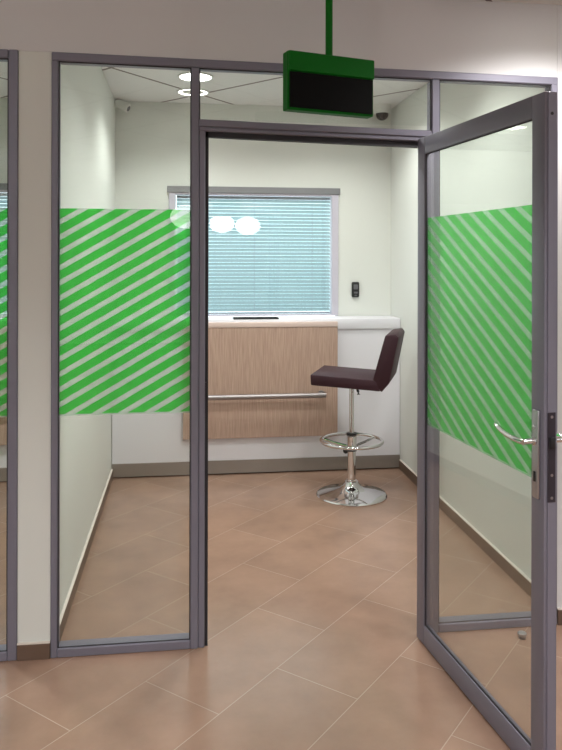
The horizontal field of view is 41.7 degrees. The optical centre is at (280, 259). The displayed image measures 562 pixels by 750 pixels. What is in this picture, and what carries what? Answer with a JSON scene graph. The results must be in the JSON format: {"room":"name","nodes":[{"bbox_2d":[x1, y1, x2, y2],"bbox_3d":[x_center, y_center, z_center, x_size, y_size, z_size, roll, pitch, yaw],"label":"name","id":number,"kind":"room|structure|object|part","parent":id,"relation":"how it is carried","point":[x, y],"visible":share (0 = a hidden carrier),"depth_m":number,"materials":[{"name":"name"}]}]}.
{"room":"public hall","nodes":[
{"label":"public hall","id":0,"kind":"room"},
{"bbox_2d":[17,51,115,642],"bbox_3d":[-1.136,0.190,4.210,0.131,2.750,2.661,0,0,-7],"label":"wall","id":1,"kind":"structure","parent":0,"point":[88,111],"depth_m":3.21,"materials":[{"name":"white paint"}]},
{"bbox_2d":[60,469,112,639],"bbox_3d":[-1.053,1.530,4.107,0.012,0.071,2.301,0,0,-7],"label":"baseboard","id":2,"kind":"structure","parent":1,"relation":"attached to","point":[76,579],"depth_m":3.72,"materials":[{"name":"beige"}]},
{"bbox_2d":[0,98,390,317],"bbox_3d":[-1.420,0.189,5.555,4.830,2.750,0.120,0,0,-7],"label":"wall","id":3,"kind":"structure","parent":0,"point":[152,139],"depth_m":5.63,"materials":[{"name":"white paint"}]},
{"bbox_2d":[0,183,6,317],"bbox_3d":[-2.454,-0.064,5.382,1.328,0.987,0.094,0,0,-7],"label":"window","id":4,"kind":"structure","parent":3,"relation":"in","point":[3,186],"depth_m":5.39,"materials":[{"name":"grey paint"}]},
{"bbox_2d":[0,193,6,315],"bbox_3d":[-2.455,-0.038,5.392,1.186,0.904,0.026,0,0,-7],"label":"blind","id":5,"kind":"object","parent":4,"relation":"attached to","point":[3,196],"visible":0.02,"depth_m":5.44,"materials":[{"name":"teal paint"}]},
{"bbox_3d":[-2.447,-0.533,5.341,1.328,0.048,0.012,0,0,-7],"label":"head trim","id":6,"kind":"part","parent":4,"relation":"part of","materials":[{"name":"grey"}]},
{"bbox_2d":[167,186,339,316],"bbox_3d":[-0.205,-0.059,5.677,1.328,0.987,0.094,0,0,-7],"label":"window","id":7,"kind":"structure","parent":3,"relation":"in","point":[333,193],"depth_m":5.65,"materials":[{"name":"grey paint"}]},
{"bbox_2d":[176,195,329,313],"bbox_3d":[-0.206,-0.033,5.686,1.186,0.904,0.026,0,0,-7],"label":"blind","id":8,"kind":"object","parent":7,"relation":"attached to","point":[267,290],"visible":0.97,"depth_m":5.69,"materials":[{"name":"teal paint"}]},
{"bbox_3d":[-0.207,0.413,5.688,1.186,0.012,0.020,0,0,-7],"label":"rail","id":9,"kind":"part","parent":8,"relation":"part of","materials":[{"name":"white metal"}]},
{"bbox_3d":[-0.205,-0.474,5.688,1.186,0.022,0.024,0,0,-7],"label":"head rail","id":10,"kind":"part","parent":8,"relation":"part of","materials":[{"name":"white metal"}]},
{"bbox_3d":[-0.204,-0.027,5.675,0.002,0.876,0.002,0,0,-7],"label":"ladder cord","id":11,"kind":"part","parent":8,"relation":"part of","materials":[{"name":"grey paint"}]},
{"bbox_3d":[-0.198,-0.528,5.636,1.328,0.048,0.012,0,0,-7],"label":"head trim","id":12,"kind":"part","parent":7,"relation":"part of","materials":[{"name":"grey metal"}]},
{"bbox_2d":[352,282,358,296],"bbox_3d":[0.580,0.236,5.741,0.060,0.120,0.031,0,0,-7],"label":"intercom","id":13,"kind":"object","parent":3,"relation":"attached to","point":[355,285],"visible":1,"depth_m":5.73,"materials":[{"name":"black plastic"}]},
{"bbox_2d":[0,62,427,108],"bbox_3d":[-1.238,-1.235,4.387,4.880,0.100,2.777,0,0,-7],"label":"ceiling","id":14,"kind":"structure","parent":0,"point":[126,84],"depth_m":5.06,"materials":[{"name":"white paint"}]},
{"bbox_2d":[115,99,130,112],"bbox_3d":[-1.171,-1.136,5.448,0.122,0.104,0.069,0,0,10],"label":"security camera","id":15,"kind":"object","parent":14,"relation":"attached to","point":[124,106],"visible":1,"depth_m":5.42,"materials":[{"name":"white plastic"}]},
{"bbox_2d":[177,88,208,95],"bbox_3d":[-0.621,-1.180,5.203,0.230,0.009,0.230,0,0,-7],"label":"recessed light","id":16,"kind":"object","parent":14,"relation":"in","point":[184,91],"visible":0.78,"depth_m":5.18,"materials":[{"name":"white plastic"}]},
{"bbox_2d":[177,72,213,81],"bbox_3d":[-0.552,-1.179,4.768,0.234,0.009,0.234,0,0,-7],"label":"recessed light","id":17,"kind":"object","parent":14,"relation":"in","point":[185,75],"visible":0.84,"depth_m":4.75,"materials":[{"name":"white"}]},
{"bbox_2d":[180,74,210,80],"bbox_3d":[-0.552,-1.180,4.768,0.204,0.005,0.204,0,0,-7],"label":"diffuser","id":18,"kind":"object","parent":17,"relation":"attached to","point":[203,77],"depth_m":4.78,"materials":[{"name":"white plastic"}]},
{"bbox_2d":[373,103,390,120],"bbox_3d":[0.775,-1.122,5.648,0.132,0.118,0.132,0,0,-7],"label":"dome camera","id":19,"kind":"object","parent":14,"relation":"attached to","point":[381,110],"visible":1,"depth_m":5.61,"materials":[{"name":"white plastic"}]},
{"bbox_2d":[0,467,561,749],"bbox_3d":[0.133,1.618,-1.041,12.000,0.100,13.900,0,0,-7],"label":"floor","id":20,"kind":"structure","parent":0,"point":[314,643],"depth_m":3.07,"materials":[{"name":"tile"}]},
{"bbox_2d":[0,319,6,481],"bbox_3d":[-2.414,0.998,5.169,2.115,1.128,0.378,0,0,-7],"label":"counter","id":21,"kind":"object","parent":20,"relation":"on","point":[3,322],"depth_m":5.12,"materials":[{"name":"white laminate"}]},
{"bbox_3d":[-2.409,1.505,5.125,2.115,0.094,0.058,0,0,-7],"label":"kick plate","id":22,"kind":"part","parent":21,"relation":"part of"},
{"bbox_2d":[0,319,6,323],"bbox_3d":[-2.420,0.473,5.222,2.115,0.078,0.271,0,0,-7],"label":"countertop","id":23,"kind":"structure","parent":21,"relation":"on","point":[2,321],"depth_m":5.16,"materials":[{"name":"white laminate"}]},
{"bbox_2d":[112,316,399,477],"bbox_3d":[-0.166,1.003,5.464,2.115,1.128,0.378,0,0,-7],"label":"counter","id":24,"kind":"object","parent":20,"relation":"on","point":[266,414],"depth_m":5.36,"materials":[{"name":"white laminate"}]},
{"bbox_2d":[233,317,278,319],"bbox_3d":[-0.188,0.433,5.437,0.330,0.010,0.110,0,0,-7],"label":"document tray","id":25,"kind":"object","parent":24,"relation":"on","point":[234,318],"visible":1,"depth_m":5.40,"materials":[{"name":"black plastic"}]},
{"bbox_3d":[-0.161,1.510,5.420,2.115,0.094,0.058,0,0,-7],"label":"kick plate","id":26,"kind":"part","parent":24,"relation":"part of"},
{"bbox_2d":[112,316,399,331],"bbox_3d":[-0.171,0.478,5.517,2.115,0.078,0.271,0,0,-7],"label":"countertop","id":27,"kind":"structure","parent":24,"relation":"on","point":[344,322],"depth_m":5.43,"materials":[{"name":"white laminate"}]},
{"bbox_3d":[-0.144,0.895,5.374,1.129,0.800,0.032,0,0,-7],"label":"wood panel","id":28,"kind":"part","parent":24,"relation":"part of","materials":[{"name":"brown wood"}]},
{"bbox_3d":[-0.153,0.986,5.293,0.967,0.036,0.037,0,0,-7],"label":"hand rail","id":29,"kind":"part","parent":24,"relation":"part of","materials":[{"name":"silver metal"}]},
{"bbox_2d":[310,328,404,506],"bbox_3d":[0.516,1.019,4.891,0.563,1.100,0.468,0,0,15],"label":"bar stool","id":30,"kind":"object","parent":20,"relation":"on","point":[350,493],"visible":1,"depth_m":4.78,"materials":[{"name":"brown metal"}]},
{"bbox_3d":[0.460,0.787,4.906,0.448,0.088,0.444,0,0,15],"label":"seat","id":31,"kind":"part","parent":30,"relation":"part of","materials":[{"name":"brown leather"}]},
{"bbox_3d":[0.712,0.652,4.841,0.159,0.365,0.444,0,0,15],"label":"backrest","id":32,"kind":"part","parent":30,"relation":"part of","materials":[{"name":"brown leather"}]},
{"bbox_2d":[517,630,526,639],"bbox_3d":[1.000,1.558,3.056,0.037,0.024,0.037,0,0,-7],"label":"door stop","id":33,"kind":"object","parent":20,"relation":"on","point":[522,634],"visible":1,"depth_m":3.05,"materials":[{"name":"silver metal"}]},
{"bbox_2d":[0,0,561,660],"bbox_3d":[1.040,0.145,3.215,9.100,2.850,0.141,0,0,-7],"label":"wall","id":34,"kind":"structure","parent":0,"point":[465,36],"depth_m":2.98,"materials":[{"name":"white paint"}]},
{"bbox_3d":[-2.171,1.544,2.757,2.220,0.036,0.066,0,0,-7],"label":"rail","id":35,"kind":"part","parent":34,"relation":"part of","materials":[{"name":"grey metal"}]},
{"bbox_3d":[-2.165,-0.803,2.757,2.220,0.034,0.066,0,0,-7],"label":"rail","id":36,"kind":"part","parent":34,"relation":"part of","materials":[{"name":"grey metal"}]},
{"bbox_2d":[17,641,49,660],"bbox_3d":[-0.968,1.532,2.884,0.124,0.067,0.012,0,0,-7],"label":"baseboard","id":37,"kind":"object","parent":34,"relation":"attached to","point":[38,650],"visible":1,"depth_m":2.88,"materials":[{"name":"beige wood"}]},
{"bbox_3d":[-0.626,1.548,2.960,0.519,0.036,0.066,0,0,-7],"label":"rail","id":38,"kind":"part","parent":34,"relation":"part of","materials":[{"name":"grey metal"}]},
{"bbox_3d":[-0.305,0.567,2.982,0.005,0.140,0.011,0,0,-7],"label":"strike plate","id":39,"kind":"part","parent":34,"relation":"part of","materials":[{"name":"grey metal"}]},
{"bbox_3d":[0.141,-0.781,3.060,2.109,0.062,0.066,0,0,-7],"label":"rail","id":40,"kind":"part","parent":34,"relation":"part of","materials":[{"name":"grey metal"}]},
{"bbox_3d":[0.905,1.551,3.161,0.499,0.036,0.066,0,0,-7],"label":"rail","id":41,"kind":"part","parent":34,"relation":"part of","materials":[{"name":"grey"}]},
{"bbox_2d":[417,91,561,749],"bbox_3d":[0.692,0.533,2.615,0.168,2.060,0.922,0,0,-14],"label":"door","id":42,"kind":"structure","parent":34,"relation":"in","point":[541,108],"depth_m":2.22,"materials":[{"name":"grey metal"}]},
{"bbox_3d":[0.680,1.523,2.618,0.026,0.079,0.769,0,0,-14],"label":"rail","id":43,"kind":"part","parent":42,"relation":"part of","materials":[{"name":"grey metal"}]},
{"bbox_3d":[0.684,-0.462,2.618,0.026,0.070,0.769,0,0,-14],"label":"rail","id":44,"kind":"part","parent":42,"relation":"part of","materials":[{"name":"grey metal"}]},
{"bbox_3d":[0.700,0.536,2.271,0.022,0.033,0.169,0,0,-14],"label":"lever","id":45,"kind":"part","parent":42,"relation":"part of","materials":[{"name":"silver metal"}]},
{"bbox_3d":[0.763,0.583,2.207,0.009,0.263,0.032,0,0,-14],"label":"door handle","id":46,"kind":"part","parent":42,"relation":"part of","materials":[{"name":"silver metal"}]},
{"bbox_2d":[557,607,561,624],"bbox_3d":[3.323,1.539,3.446,4.307,0.071,0.012,0,0,-7],"label":"baseboard","id":47,"kind":"structure","parent":34,"relation":"attached to","point":[559,610],"depth_m":3.16,"materials":[{"name":"beige"}]},
{"bbox_2d":[391,83,542,579],"bbox_3d":[1.078,0.195,4.617,0.120,2.750,2.629,0,0,-7],"label":"wall","id":48,"kind":"structure","parent":0,"point":[486,181],"depth_m":4.06,"materials":[{"name":"white paint"}]},
{"bbox_2d":[399,459,530,596],"bbox_3d":[1.035,1.534,4.416,0.012,0.071,2.231,0,0,-7],"label":"baseboard","id":49,"kind":"structure","parent":48,"relation":"attached to","point":[501,560],"depth_m":3.99,"materials":[{"name":"beige"}]},
{"bbox_2d":[471,0,561,4],"bbox_3d":[0.328,-1.147,-2.483,12.000,0.100,10.991,0,0,-7],"label":"ceiling","id":50,"kind":"structure","parent":0,"point":[552,2],"depth_m":3.13,"materials":[{"name":"white paint"}]},
{"bbox_2d":[283,0,373,118],"bbox_3d":[0.167,-0.800,2.563,0.333,0.592,0.090,0,0,-23],"label":"display","id":51,"kind":"object","parent":50,"relation":"hanging from","point":[327,83],"visible":1,"depth_m":2.54,"materials":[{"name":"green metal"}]}
]}

